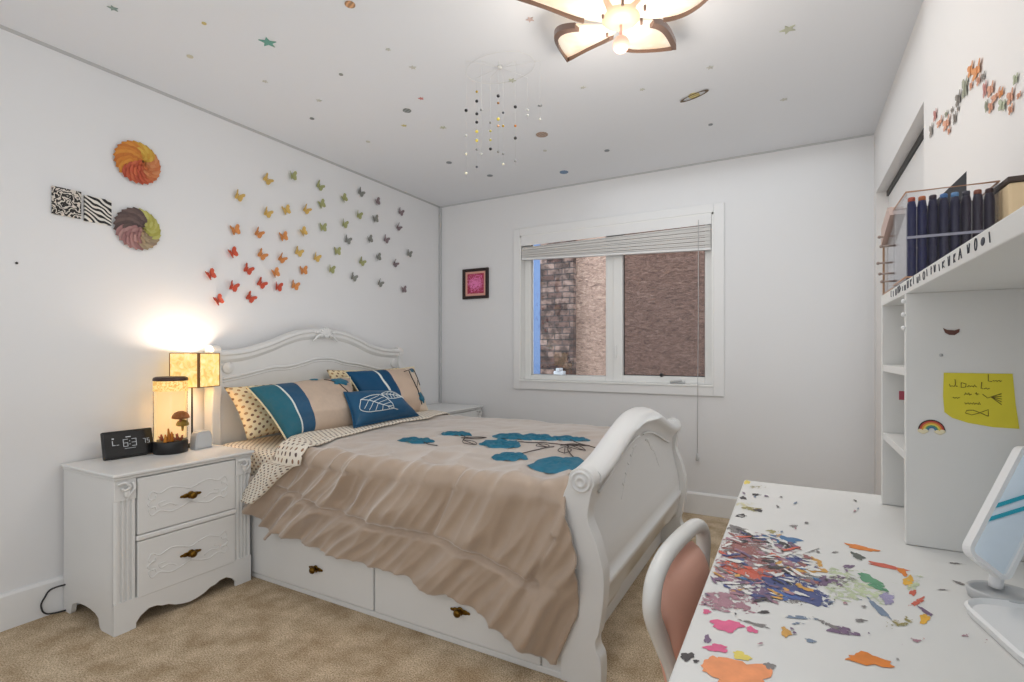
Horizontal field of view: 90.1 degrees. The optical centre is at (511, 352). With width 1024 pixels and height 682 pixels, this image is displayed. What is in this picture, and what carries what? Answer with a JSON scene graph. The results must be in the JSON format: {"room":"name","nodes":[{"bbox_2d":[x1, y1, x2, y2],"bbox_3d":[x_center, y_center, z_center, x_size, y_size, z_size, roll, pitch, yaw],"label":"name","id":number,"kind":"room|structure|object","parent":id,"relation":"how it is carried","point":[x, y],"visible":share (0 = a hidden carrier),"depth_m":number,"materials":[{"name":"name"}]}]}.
{"room":"bedroom","nodes":[
{"label":"bedroom","id":0,"kind":"room"},
{"bbox_2d":[0,28,438,593],"bbox_3d":[-1.848,-0.098,2.579,0.120,2.440,4.990,0,0,29],"label":"wall","id":1,"kind":"structure","parent":0,"point":[89,319],"depth_m":2.50,"materials":[{"name":"white paint"}]},
{"bbox_2d":[0,575,79,631],"bbox_3d":[-1.789,1.048,2.547,0.015,0.148,4.750,0,0,29],"label":"baseboard","id":2,"kind":"structure","parent":1,"relation":"attached to","point":[20,606],"depth_m":2.13,"materials":[{"name":"wood"}]},
{"bbox_2d":[51,186,111,225],"bbox_3d":[-1.927,-0.655,2.297,0.011,0.125,0.218,0,0,29],"label":"picture","id":3,"kind":"object","parent":1,"relation":"attached to","point":[64,202],"depth_m":2.28},
{"bbox_2d":[113,207,160,249],"bbox_3d":[-1.801,-0.600,2.477,0.058,0.207,0.207,0,0,29],"label":"paper flower","id":4,"kind":"object","parent":1,"relation":"attached to","point":[137,228],"visible":1,"depth_m":2.46,"materials":[{"name":"multicoloured paper"}]},
{"bbox_2d":[113,140,160,184],"bbox_3d":[-1.801,-0.922,2.477,0.058,0.207,0.207,0,0,29],"label":"paper flower","id":5,"kind":"object","parent":1,"relation":"attached to","point":[137,162],"visible":1,"depth_m":2.46,"materials":[{"name":"orange paper"}]},
{"bbox_2d":[205,268,216,279],"bbox_3d":[-1.648,-0.428,2.790,0.026,0.068,0.066,0,0,29],"label":"butterfly","id":6,"kind":"object","parent":1,"relation":"attached to","point":[212,274],"visible":1,"depth_m":2.80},
{"bbox_2d":[213,294,223,305],"bbox_3d":[-1.627,-0.293,2.828,0.026,0.068,0.066,0,0,29],"label":"butterfly","id":7,"kind":"object","parent":1,"relation":"attached to","point":[219,297],"visible":1,"depth_m":2.83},
{"bbox_2d":[0,24,439,207],"bbox_3d":[-1.791,-1.312,2.546,0.011,0.011,4.747,0,0,29],"label":"trim","id":8,"kind":"structure","parent":1,"relation":"attached to","point":[1,26],"depth_m":2.66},
{"bbox_2d":[228,246,237,257],"bbox_3d":[-1.587,-0.569,2.902,0.025,0.068,0.066,0,0,29],"label":"butterfly","id":9,"kind":"object","parent":1,"relation":"attached to","point":[233,252],"visible":1,"depth_m":2.91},
{"bbox_2d":[229,280,239,291],"bbox_3d":[-1.583,-0.378,2.909,0.025,0.064,0.061,0,0,29],"label":"butterfly","id":10,"kind":"object","parent":1,"relation":"attached to","point":[234,288],"visible":1,"depth_m":2.91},
{"bbox_2d":[230,224,240,234],"bbox_3d":[-1.583,-0.702,2.916,0.020,0.067,0.067,0,0,29],"label":"butterfly","id":11,"kind":"object","parent":1,"relation":"attached to","point":[236,230],"visible":1,"depth_m":2.92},
{"bbox_2d":[235,189,244,200],"bbox_3d":[-1.567,-0.901,2.938,0.025,0.066,0.062,0,0,29],"label":"butterfly","id":12,"kind":"object","parent":1,"relation":"attached to","point":[240,197],"visible":1,"depth_m":2.94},
{"bbox_2d":[243,263,254,274],"bbox_3d":[-1.542,-0.489,2.991,0.020,0.069,0.069,0,0,29],"label":"butterfly","id":13,"kind":"object","parent":1,"relation":"attached to","point":[249,271],"visible":1,"depth_m":2.99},
{"bbox_2d":[246,291,256,302],"bbox_3d":[-1.534,-0.326,3.005,0.020,0.072,0.072,0,0,29],"label":"butterfly","id":14,"kind":"object","parent":1,"relation":"attached to","point":[249,295],"visible":1,"depth_m":3.00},
{"bbox_2d":[255,226,264,237],"bbox_3d":[-1.508,-0.714,3.047,0.025,0.068,0.065,0,0,29],"label":"butterfly","id":15,"kind":"object","parent":1,"relation":"attached to","point":[258,234],"visible":1,"depth_m":3.05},
{"bbox_2d":[257,277,267,288],"bbox_3d":[-1.500,-0.417,3.067,0.019,0.072,0.072,0,0,29],"label":"butterfly","id":16,"kind":"object","parent":1,"relation":"attached to","point":[263,284],"visible":1,"depth_m":3.07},
{"bbox_2d":[257,248,268,259],"bbox_3d":[-1.499,-0.589,3.070,0.019,0.072,0.072,0,0,29],"label":"butterfly","id":17,"kind":"object","parent":1,"relation":"attached to","point":[260,253],"visible":1,"depth_m":3.07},
{"bbox_2d":[263,173,273,184],"bbox_3d":[-1.481,-1.051,3.103,0.019,0.073,0.073,0,0,29],"label":"butterfly","id":18,"kind":"object","parent":1,"relation":"attached to","point":[268,181],"visible":1,"depth_m":3.10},
{"bbox_2d":[264,207,273,217],"bbox_3d":[-1.479,-0.849,3.099,0.025,0.066,0.062,0,0,29],"label":"butterfly","id":19,"kind":"object","parent":1,"relation":"attached to","point":[269,213],"visible":1,"depth_m":3.10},
{"bbox_2d":[271,267,279,277],"bbox_3d":[-1.457,-0.492,3.140,0.025,0.067,0.065,0,0,29],"label":"butterfly","id":20,"kind":"object","parent":1,"relation":"attached to","point":[276,272],"visible":1,"depth_m":3.15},
{"bbox_2d":[275,281,282,290],"bbox_3d":[-1.445,-0.407,3.161,0.026,0.059,0.052,0,0,29],"label":"butterfly","id":21,"kind":"object","parent":1,"relation":"attached to","point":[279,287],"visible":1,"depth_m":3.17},
{"bbox_2d":[278,252,287,262],"bbox_3d":[-1.432,-0.588,3.185,0.026,0.068,0.067,0,0,29],"label":"butterfly","id":22,"kind":"object","parent":1,"relation":"attached to","point":[282,260],"visible":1,"depth_m":3.18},
{"bbox_2d":[279,231,287,240],"bbox_3d":[-1.431,-0.728,3.193,0.019,0.067,0.067,0,0,29],"label":"butterfly","id":23,"kind":"object","parent":1,"relation":"attached to","point":[284,236],"visible":1,"depth_m":3.20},
{"bbox_2d":[281,204,290,214],"bbox_3d":[-1.421,-0.898,3.211,0.019,0.070,0.070,0,0,29],"label":"butterfly","id":24,"kind":"object","parent":1,"relation":"attached to","point":[287,210],"visible":1,"depth_m":3.22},
{"bbox_2d":[290,171,296,179],"bbox_3d":[-1.396,-1.126,3.250,0.026,0.060,0.053,0,0,29],"label":"butterfly","id":25,"kind":"object","parent":1,"relation":"attached to","point":[294,174],"visible":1,"depth_m":3.26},
{"bbox_2d":[291,280,299,289],"bbox_3d":[-1.387,-0.432,3.272,0.020,0.064,0.063,0,0,29],"label":"butterfly","id":26,"kind":"object","parent":1,"relation":"attached to","point":[294,285],"visible":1,"depth_m":3.27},
{"bbox_2d":[295,246,303,256],"bbox_3d":[-1.374,-0.651,3.297,0.020,0.067,0.067,0,0,29],"label":"butterfly","id":27,"kind":"object","parent":1,"relation":"attached to","point":[297,251],"visible":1,"depth_m":3.30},
{"bbox_2d":[299,226,307,235],"bbox_3d":[-1.358,-0.786,3.319,0.026,0.068,0.067,0,0,29],"label":"butterfly","id":28,"kind":"object","parent":1,"relation":"attached to","point":[303,230],"visible":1,"depth_m":3.33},
{"bbox_2d":[300,266,307,273],"bbox_3d":[-1.359,-0.536,3.324,0.019,0.062,0.061,0,0,29],"label":"butterfly","id":29,"kind":"object","parent":1,"relation":"attached to","point":[304,269],"visible":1,"depth_m":3.33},
{"bbox_2d":[316,180,324,190],"bbox_3d":[-1.292,-1.124,3.445,0.020,0.071,0.071,0,0,29],"label":"butterfly","id":30,"kind":"object","parent":1,"relation":"attached to","point":[321,187],"visible":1,"depth_m":3.44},
{"bbox_2d":[0,512,729,681],"bbox_3d":[-0.082,1.172,1.610,4.150,0.100,4.990,0,0,29],"label":"floor","id":31,"kind":"structure","parent":0,"point":[256,629],"depth_m":1.94,"materials":[{"name":"carpet"}]},
{"bbox_2d":[40,584,76,614],"bbox_3d":[-1.949,1.061,2.199,0.012,0.116,0.118,0,0,41],"label":"power cord","id":32,"kind":"object","parent":31,"relation":"on","point":[48,591],"visible":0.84,"depth_m":2.17,"materials":[{"name":"black rubber"}]},
{"bbox_2d":[60,444,253,636],"bbox_3d":[-1.605,0.802,2.365,0.476,0.640,0.602,0,0,29],"label":"nightstand","id":33,"kind":"object","parent":31,"relation":"on","point":[141,533],"visible":1,"depth_m":2.18,"materials":[{"name":"white paint"}]},
{"bbox_2d":[100,428,152,460],"bbox_3d":[-1.773,0.420,2.361,0.065,0.124,0.202,0,0,29],"label":"alarm clock","id":34,"kind":"object","parent":33,"relation":"on","point":[115,445],"visible":0.99,"depth_m":2.34,"materials":[{"name":"black plastic"}]},
{"bbox_2d":[152,376,189,454],"bbox_3d":[-1.647,0.299,2.468,0.146,0.366,0.146,0,0,29],"label":"lamp","id":35,"kind":"object","parent":33,"relation":"on","point":[170,393],"visible":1,"depth_m":2.47,"materials":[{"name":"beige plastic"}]},
{"bbox_2d":[169,353,219,447],"bbox_3d":[-1.617,0.242,2.613,0.161,0.480,0.161,0,0,6],"label":"table lamp","id":36,"kind":"object","parent":33,"relation":"on","point":[202,370],"visible":0.77,"depth_m":2.54,"materials":[{"name":"metal"}]},
{"bbox_2d":[190,430,211,449],"bbox_3d":[-1.564,0.438,2.575,0.046,0.088,0.094,0,0,21],"label":"speaker","id":37,"kind":"object","parent":33,"relation":"on","point":[200,439],"visible":1,"depth_m":2.55},
{"bbox_2d":[197,432,211,447],"bbox_3d":[-1.544,0.439,2.568,0.002,0.070,0.077,0,0,21],"label":"grille","id":38,"kind":"object","parent":37,"relation":"attached to","point":[204,439],"depth_m":2.57,"materials":[{"name":"fabric"}]},
{"bbox_2d":[204,327,686,681],"bbox_3d":[-0.323,0.477,2.868,2.240,1.290,1.558,0,0,29],"label":"bed","id":39,"kind":"object","parent":31,"relation":"on","point":[627,497],"visible":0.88,"depth_m":2.23,"materials":[{"name":"white paint"}]},
{"bbox_2d":[222,434,284,475],"bbox_3d":[-0.367,0.639,2.882,1.985,0.291,1.415,0,0,29],"label":"mattress","id":40,"kind":"object","parent":39,"relation":"on","point":[264,448],"visible":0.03,"depth_m":2.68,"materials":[{"name":"fabric"}]},
{"bbox_2d":[224,384,279,439],"bbox_3d":[-1.298,0.320,3.022,0.195,0.285,0.725,0,0,29],"label":"pillow","id":41,"kind":"object","parent":40,"relation":"on","point":[256,420],"visible":0.24,"depth_m":2.76,"materials":[{"name":"fabric"}]},
{"bbox_2d":[327,368,398,391],"bbox_3d":[-0.982,0.284,3.621,0.147,0.345,0.710,0,0,29],"label":"pillow","id":42,"kind":"object","parent":40,"relation":"on","point":[333,374],"visible":0.06,"depth_m":3.40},
{"bbox_2d":[241,410,609,664],"bbox_3d":[-0.235,0.743,2.783,1.841,0.653,1.602,0,0,29],"label":"comforter","id":43,"kind":"object","parent":40,"relation":"on","point":[472,510],"visible":0.91,"depth_m":2.04,"materials":[{"name":"fabric"}]},
{"bbox_2d":[246,377,352,439],"bbox_3d":[-1.119,0.304,2.972,0.306,0.300,0.705,0,0,29],"label":"pillow","id":44,"kind":"object","parent":43,"relation":"on","point":[299,407],"visible":0.88,"depth_m":2.80,"materials":[{"name":"fabric"}]},
{"bbox_2d":[331,378,348,384],"bbox_3d":[-1.057,0.180,3.153,0.086,0.042,0.158,0,0,29],"label":"flower","id":45,"kind":"object","parent":44,"relation":"on","point":[336,381],"depth_m":3.12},
{"bbox_2d":[343,390,418,427],"bbox_3d":[-0.825,0.329,3.188,0.187,0.194,0.620,0,0,27],"label":"pillow","id":46,"kind":"object","parent":43,"relation":"on","point":[369,407],"visible":1,"depth_m":3.07,"materials":[{"name":"fabric"}]},
{"bbox_2d":[344,366,427,411],"bbox_3d":[-0.826,0.274,3.584,0.233,0.334,0.700,0,0,29],"label":"pillow","id":47,"kind":"object","parent":43,"relation":"on","point":[404,381],"visible":0.69,"depth_m":3.54,"materials":[{"name":"fabric"}]},
{"bbox_2d":[418,392,424,402],"bbox_3d":[-0.654,0.327,3.711,0.035,0.085,0.106,0,0,7],"label":"flower","id":48,"kind":"object","parent":47,"relation":"on","point":[421,399],"depth_m":3.68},
{"bbox_2d":[397,437,434,443],"bbox_3d":[-0.490,0.447,2.612,0.207,0.020,0.151,0,0,29],"label":"flower","id":49,"kind":"object","parent":43,"relation":"on","point":[408,440],"depth_m":2.58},
{"bbox_2d":[441,431,471,435],"bbox_3d":[-0.305,0.443,2.804,0.198,0.022,0.140,0,0,29],"label":"flower","id":50,"kind":"object","parent":43,"relation":"on","point":[446,433],"depth_m":2.77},
{"bbox_2d":[479,439,520,447],"bbox_3d":[-0.058,0.445,2.506,0.221,0.022,0.170,0,0,29],"label":"flower","id":51,"kind":"object","parent":43,"relation":"on","point":[499,443],"depth_m":2.49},
{"bbox_2d":[491,452,527,460],"bbox_3d":[-0.004,0.445,2.192,0.167,0.025,0.136,0,0,29],"label":"flower","id":52,"kind":"object","parent":43,"relation":"on","point":[502,456],"depth_m":2.16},
{"bbox_2d":[492,433,532,439],"bbox_3d":[0.008,0.444,2.701,0.244,0.022,0.162,0,0,29],"label":"flower","id":53,"kind":"object","parent":43,"relation":"on","point":[508,436],"depth_m":2.68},
{"bbox_2d":[524,433,557,440],"bbox_3d":[0.151,0.445,2.700,0.219,0.022,0.154,0,0,29],"label":"flower","id":54,"kind":"object","parent":43,"relation":"on","point":[531,436],"depth_m":2.66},
{"bbox_2d":[528,456,583,473],"bbox_3d":[0.183,0.441,2.054,0.224,0.030,0.301,0,0,29],"label":"flower","id":55,"kind":"object","parent":43,"relation":"on","point":[544,464],"depth_m":2.01,"materials":[{"name":"fabric"}]},
{"bbox_2d":[553,435,589,440],"bbox_3d":[0.299,0.447,2.657,0.220,0.026,0.160,0,0,29],"label":"flower","id":56,"kind":"object","parent":43,"relation":"on","point":[555,437],"depth_m":2.62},
{"bbox_2d":[427,403,482,416],"bbox_3d":[-0.577,0.788,4.239,0.476,0.668,0.577,0,0,29],"label":"nightstand","id":57,"kind":"object","parent":31,"relation":"on","point":[452,409],"visible":0.09,"depth_m":4.24,"materials":[{"name":"white paint"}]},
{"bbox_2d":[642,518,710,681],"bbox_3d":[0.521,0.745,0.943,0.447,0.757,0.400,0,0,35],"label":"desk chair","id":58,"kind":"object","parent":31,"relation":"on","point":[676,577],"visible":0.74,"depth_m":0.96,"materials":[{"name":"pink plastic"}]},
{"bbox_2d":[669,480,1023,681],"bbox_3d":[0.600,0.746,0.801,0.528,0.752,1.288,0,0,29],"label":"desk","id":59,"kind":"object","parent":31,"relation":"on","point":[803,584],"visible":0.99,"depth_m":0.76,"materials":[{"name":"paint"}]},
{"bbox_2d":[881,206,1023,560],"bbox_3d":[0.724,0.116,0.709,0.215,0.511,1.165,0,0,29],"label":"hutch","id":60,"kind":"object","parent":59,"relation":"on","point":[942,483],"visible":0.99,"depth_m":0.96,"materials":[{"name":"wood"}]},
{"bbox_2d":[876,206,905,294],"bbox_3d":[0.929,-0.236,1.175,0.140,0.193,0.135,0,0,29],"label":"rack","id":61,"kind":"object","parent":60,"relation":"on","point":[893,220],"visible":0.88,"depth_m":1.20,"materials":[{"name":"white"}]},
{"bbox_2d":[883,433,903,457],"bbox_3d":[0.922,0.204,1.082,0.187,0.016,0.282,0,0,29],"label":"shelf","id":62,"kind":"object","parent":60,"relation":"attached to","point":[895,440],"depth_m":1.16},
{"bbox_2d":[883,365,903,374],"bbox_3d":[0.922,0.038,1.082,0.187,0.016,0.282,0,0,29],"label":"shelf","id":63,"kind":"object","parent":60,"relation":"attached to","point":[887,369],"depth_m":1.15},
{"bbox_2d":[899,391,903,399],"bbox_3d":[0.942,0.103,1.231,0.018,0.021,0.001,0,0,29],"label":"sticker","id":64,"kind":"object","parent":60,"relation":"attached to","point":[901,393],"visible":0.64,"depth_m":1.23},
{"bbox_2d":[918,420,945,434],"bbox_3d":[0.796,0.141,0.971,0.042,0.028,0.002,0,0,29],"label":"sticker","id":65,"kind":"object","parent":60,"relation":"attached to","point":[924,427],"visible":1,"depth_m":0.97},
{"bbox_2d":[893,180,999,285],"bbox_3d":[0.869,-0.229,1.036,0.140,0.176,0.144,0,0,29],"label":"box","id":66,"kind":"object","parent":60,"relation":"on","point":[997,181],"visible":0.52,"depth_m":0.98,"materials":[{"name":"clear plastic"}]},
{"bbox_2d":[906,197,916,279],"bbox_3d":[0.791,-0.226,1.012,0.016,0.162,0.016,0,0,29],"label":"marker","id":67,"kind":"object","parent":66,"relation":"in","point":[911,210],"visible":0.93,"depth_m":1.01,"materials":[{"name":"plastic"}]},
{"bbox_2d":[917,196,926,272],"bbox_3d":[0.805,-0.226,1.004,0.016,0.162,0.016,0,0,29],"label":"marker","id":68,"kind":"object","parent":66,"relation":"in","point":[922,205],"visible":0.85,"depth_m":1.00,"materials":[{"name":"plastic"}]},
{"bbox_2d":[928,194,937,265],"bbox_3d":[0.820,-0.226,0.997,0.016,0.162,0.016,0,0,29],"label":"marker","id":69,"kind":"object","parent":66,"relation":"in","point":[932,204],"visible":0.85,"depth_m":0.99,"materials":[{"name":"plastic"}]},
{"bbox_2d":[938,193,948,259],"bbox_3d":[0.834,-0.226,0.989,0.016,0.162,0.016,0,0,29],"label":"marker","id":70,"kind":"object","parent":66,"relation":"in","point":[943,207],"visible":0.78,"depth_m":0.98,"materials":[{"name":"plastic"}]},
{"bbox_2d":[949,192,959,252],"bbox_3d":[0.849,-0.226,0.981,0.016,0.162,0.016,0,0,29],"label":"marker","id":71,"kind":"object","parent":66,"relation":"in","point":[954,206],"visible":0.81,"depth_m":0.97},
{"bbox_2d":[961,190,971,244],"bbox_3d":[0.863,-0.226,0.973,0.016,0.162,0.016,0,0,29],"label":"marker","id":72,"kind":"object","parent":66,"relation":"in","point":[966,203],"visible":0.63,"depth_m":0.97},
{"bbox_2d":[972,189,982,237],"bbox_3d":[0.878,-0.226,0.965,0.016,0.162,0.016,0,0,29],"label":"marker","id":73,"kind":"object","parent":66,"relation":"in","point":[977,202],"visible":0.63,"depth_m":0.96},
{"bbox_2d":[984,188,994,229],"bbox_3d":[0.892,-0.226,0.957,0.016,0.162,0.016,0,0,29],"label":"marker","id":74,"kind":"object","parent":66,"relation":"in","point":[989,198],"visible":0.56,"depth_m":0.95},
{"bbox_2d":[927,171,966,266],"bbox_3d":[0.927,-0.261,1.093,0.066,0.240,0.009,0,0,29],"label":"folder","id":75,"kind":"object","parent":60,"relation":"on","point":[962,180],"visible":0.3,"depth_m":1.08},
{"bbox_2d":[943,328,959,334],"bbox_3d":[0.822,-0.039,0.957,0.024,0.014,0.001,0,0,29],"label":"sticker","id":76,"kind":"object","parent":60,"relation":"attached to","point":[949,332],"visible":1,"depth_m":0.96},
{"bbox_2d":[881,206,1023,305],"bbox_3d":[0.726,-0.127,0.707,0.209,0.026,1.165,0,0,29],"label":"shelf","id":77,"kind":"object","parent":60,"relation":"attached to","point":[990,264],"depth_m":0.75,"materials":[{"name":"wood"}]},
{"bbox_2d":[943,373,1018,428],"bbox_3d":[0.857,0.087,0.936,0.106,0.098,0.002,0,0,29],"label":"sticky note","id":78,"kind":"object","parent":60,"relation":"attached to","point":[985,399],"visible":1,"depth_m":0.94,"materials":[{"name":"paper"}]},
{"bbox_2d":[994,175,1023,223],"bbox_3d":[0.941,-0.227,0.951,0.063,0.174,0.124,0,0,29],"label":"box","id":79,"kind":"object","parent":60,"relation":"on","point":[1009,194],"visible":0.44,"depth_m":0.91,"materials":[{"name":"cardboard"}]},
{"bbox_2d":[962,446,1023,664],"bbox_3d":[0.714,0.258,0.686,0.162,0.227,0.301,0,0,23],"label":"vanity mirror","id":80,"kind":"object","parent":59,"relation":"on","point":[994,541],"visible":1,"depth_m":0.76,"materials":[{"name":"white glass"}]},
{"bbox_2d":[964,598,1023,664],"bbox_3d":[0.695,0.364,0.642,0.155,0.014,0.200,0,0,19],"label":"tray","id":81,"kind":"object","parent":80,"relation":"attached to","point":[1002,619],"depth_m":0.70,"materials":[{"name":"plastic"}]},
{"bbox_2d":[975,455,1023,574],"bbox_3d":[0.756,0.239,0.770,0.159,0.175,0.016,0,0,-17],"label":"mirror glass","id":82,"kind":"object","parent":80,"relation":"attached to","point":[999,524],"depth_m":0.76,"materials":[{"name":"blue"}]},
{"bbox_2d":[0,0,922,205],"bbox_3d":[-0.082,-1.368,1.610,4.150,0.100,4.990,0,0,29],"label":"ceiling","id":83,"kind":"structure","parent":0,"point":[836,72],"depth_m":2.46,"materials":[{"name":"white paint"}]},
{"bbox_2d":[258,38,275,46],"bbox_3d":[-1.036,-1.316,2.174,0.069,0.003,0.068,0,0,29],"label":"sticker","id":84,"kind":"object","parent":83,"relation":"attached to","point":[266,41],"visible":1,"depth_m":2.17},
{"bbox_2d":[345,1,354,7],"bbox_3d":[-0.613,-1.316,1.935,0.039,0.003,0.039,0,0,29],"label":"sticker","id":85,"kind":"object","parent":83,"relation":"attached to","point":[349,4],"visible":1,"depth_m":1.93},
{"bbox_2d":[465,51,540,173],"bbox_3d":[-0.042,-1.050,2.348,0.367,0.534,0.245,0,0,19],"label":"mobile","id":86,"kind":"object","parent":83,"relation":"hanging from","point":[499,66],"visible":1,"depth_m":2.42,"materials":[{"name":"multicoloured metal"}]},
{"bbox_2d":[536,132,547,136],"bbox_3d":[0.181,-1.316,3.090,0.073,0.003,0.073,0,0,29],"label":"sticker","id":87,"kind":"object","parent":83,"relation":"attached to","point":[539,134],"visible":1,"depth_m":3.08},
{"bbox_2d":[517,0,707,61],"bbox_3d":[0.373,-1.192,1.853,0.715,0.252,0.680,0,0,-24],"label":"ceiling lamp","id":88,"kind":"object","parent":83,"relation":"attached to","point":[652,34],"visible":1,"depth_m":1.84,"materials":[{"name":"beige"}]},
{"bbox_2d":[602,0,639,30],"bbox_3d":[0.388,-1.226,1.820,0.150,0.125,0.150,0,0,29],"label":"bulb","id":89,"kind":"object","parent":88,"relation":"on","point":[617,15],"depth_m":1.79,"materials":[{"name":"glass"}]},
{"bbox_2d":[680,90,708,102],"bbox_3d":[0.933,-1.315,2.620,0.056,0.006,0.158,0,0,-26],"label":"sticker","id":90,"kind":"object","parent":83,"relation":"attached to","point":[692,95],"visible":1,"depth_m":2.62,"materials":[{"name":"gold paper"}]},
{"bbox_2d":[779,25,794,34],"bbox_3d":[1.122,-1.316,2.086,0.059,0.003,0.062,0,0,29],"label":"sticker","id":91,"kind":"object","parent":83,"relation":"attached to","point":[786,30],"visible":1,"depth_m":2.08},
{"bbox_2d":[442,135,873,496],"bbox_3d":[1.143,-0.098,3.716,4.030,2.440,0.120,0,0,29],"label":"wall","id":92,"kind":"structure","parent":0,"point":[796,408],"depth_m":3.38,"materials":[{"name":"white paint"}]},
{"bbox_2d":[439,208,441,402],"bbox_3d":[-0.648,-0.167,4.617,0.022,2.278,0.022,0,0,29],"label":"trim","id":93,"kind":"structure","parent":92,"relation":"attached to","point":[440,209],"depth_m":4.61,"materials":[{"name":"grey plastic"}]},
{"bbox_2d":[462,267,488,299],"bbox_3d":[-0.317,-0.597,4.435,0.263,0.262,0.021,0,0,29],"label":"picture frame","id":94,"kind":"object","parent":92,"relation":"attached to","point":[475,282],"visible":1,"depth_m":4.43,"materials":[{"name":"brown wood"}]},
{"bbox_2d":[467,273,483,293],"bbox_3d":[-0.316,-0.598,4.436,0.168,0.172,0.003,0,0,29],"label":"print","id":95,"kind":"object","parent":94,"relation":"attached to","point":[475,281],"depth_m":4.43},
{"bbox_2d":[513,202,723,396],"bbox_3d":[0.755,-0.360,3.916,1.628,1.321,0.142,0,0,29],"label":"window","id":96,"kind":"structure","parent":92,"relation":"in","point":[615,380],"depth_m":3.88,"materials":[{"name":"plastic"}]},
{"bbox_2d":[521,214,711,460],"bbox_3d":[0.725,-0.101,3.870,1.472,1.696,0.071,0,0,29],"label":"window blind","id":97,"kind":"object","parent":96,"relation":"attached to","point":[597,247],"visible":1,"depth_m":3.79,"materials":[{"name":"grey plastic"}]},
{"bbox_2d":[440,133,873,207],"bbox_3d":[0.762,-1.313,3.850,3.227,0.010,0.010,0,0,29],"label":"trim","id":98,"kind":"structure","parent":92,"relation":"attached to","point":[871,134],"depth_m":3.62,"materials":[{"name":"grey plastic"}]},
{"bbox_2d":[684,491,737,518],"bbox_3d":[0.766,1.048,3.845,3.215,0.148,0.015,0,0,29],"label":"baseboard","id":99,"kind":"structure","parent":92,"relation":"attached to","point":[714,505],"depth_m":3.51,"materials":[{"name":"wood"}]},
{"bbox_2d":[874,0,1023,494],"bbox_3d":[1.382,-0.098,0.807,0.812,2.440,4.750,0,0,29],"label":"wall","id":100,"kind":"structure","parent":0,"point":[946,36],"depth_m":1.55,"materials":[{"name":"white paint"}]},
{"bbox_2d":[887,128,923,195],"bbox_3d":[1.873,-0.924,2.399,0.018,0.028,1.315,0,0,29],"label":"trim","id":101,"kind":"structure","parent":100,"relation":"attached to","point":[920,138],"depth_m":2.46,"materials":[{"name":"black plastic"}]},
{"bbox_2d":[888,139,923,289],"bbox_3d":[1.887,0.102,2.391,0.034,2.020,1.315,0,0,29],"label":"door","id":102,"kind":"structure","parent":100,"relation":"in","point":[912,178],"depth_m":2.56,"materials":[{"name":"white paint"}]},
{"bbox_2d":[942,114,948,131],"bbox_3d":[1.331,-0.702,1.566,0.005,0.034,0.075,0,0,29],"label":"cutout","id":103,"kind":"object","parent":100,"relation":"attached to","point":[945,124],"visible":1,"depth_m":1.57},
{"bbox_2d":[955,89,959,106],"bbox_3d":[1.272,-0.724,1.459,0.005,0.037,0.049,0,0,29],"label":"cutout","id":104,"kind":"object","parent":100,"relation":"attached to","point":[957,97],"visible":1,"depth_m":1.46},
{"bbox_2d":[962,76,966,98],"bbox_3d":[1.240,-0.726,1.400,0.005,0.058,0.051,0,0,29],"label":"cutout","id":105,"kind":"object","parent":100,"relation":"attached to","point":[964,83],"visible":1,"depth_m":1.40},
{"bbox_2d":[967,60,972,77],"bbox_3d":[1.216,-0.751,1.357,0.005,0.032,0.046,0,0,29],"label":"cutout","id":106,"kind":"object","parent":100,"relation":"attached to","point":[969,69],"visible":1,"depth_m":1.36},
{"bbox_2d":[971,58,979,80],"bbox_3d":[1.190,-0.723,1.310,0.005,0.036,0.071,0,0,29],"label":"cutout","id":107,"kind":"object","parent":100,"relation":"attached to","point":[975,71],"visible":1,"depth_m":1.31},
{"bbox_2d":[982,80,986,97],"bbox_3d":[1.161,-0.647,1.257,0.005,0.037,0.027,0,2,29],"label":"cutout","id":108,"kind":"object","parent":100,"relation":"attached to","point":[985,84],"visible":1,"depth_m":1.26},
{"bbox_2d":[988,99,992,113],"bbox_3d":[1.140,-0.586,1.219,0.005,0.026,0.032,0,-1,29],"label":"cutout","id":109,"kind":"object","parent":100,"relation":"attached to","point":[990,106],"visible":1,"depth_m":1.22},
{"bbox_2d":[987,80,993,97],"bbox_3d":[1.140,-0.627,1.219,0.005,0.028,0.044,0,0,29],"label":"cutout","id":110,"kind":"object","parent":100,"relation":"attached to","point":[989,88],"visible":1,"depth_m":1.22},
{"bbox_2d":[991,86,1000,102],"bbox_3d":[1.120,-0.595,1.183,0.005,0.018,0.063,0,0,29],"label":"cutout","id":111,"kind":"object","parent":100,"relation":"attached to","point":[996,95],"visible":1,"depth_m":1.18},
{"bbox_2d":[998,99,1005,110],"bbox_3d":[1.102,-0.557,1.150,0.005,0.036,0.047,0,0,29],"label":"cutout","id":112,"kind":"object","parent":100,"relation":"attached to","point":[1001,103],"visible":1,"depth_m":1.15},
{"bbox_2d":[1006,87,1012,105],"bbox_3d":[1.080,-0.555,1.109,0.005,0.028,0.037,0,0,29],"label":"cutout","id":113,"kind":"object","parent":100,"relation":"attached to","point":[1009,96],"visible":1,"depth_m":1.11},
{"label":"outside","id":114,"kind":"structure","parent":0,"visible":0},
{"bbox_3d":[2.092,1.797,5.476,10.000,0.150,3.880,0,0,29],"label":"ground","id":115,"kind":"structure","parent":114,"visible":0},
{"bbox_2d":[533,244,539,373],"bbox_3d":[-0.394,-0.278,7.285,2.900,4.000,0.100,0,0,29],"label":"siding","id":116,"kind":"object","parent":115,"relation":"on","point":[536,263],"depth_m":6.83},
{"bbox_2d":[540,240,575,374],"bbox_3d":[0.465,-0.378,5.382,0.378,4.200,0.190,0,0,29],"label":"wall","id":117,"kind":"structure","parent":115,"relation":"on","point":[557,276],"depth_m":5.38,"materials":[{"name":"brick"}]},
{"bbox_2d":[576,225,704,375],"bbox_3d":[2.517,-0.378,4.536,4.750,4.200,0.320,0,0,29],"label":"wall","id":118,"kind":"structure","parent":115,"relation":"on","point":[662,336],"depth_m":4.99,"materials":[{"name":"brick"}]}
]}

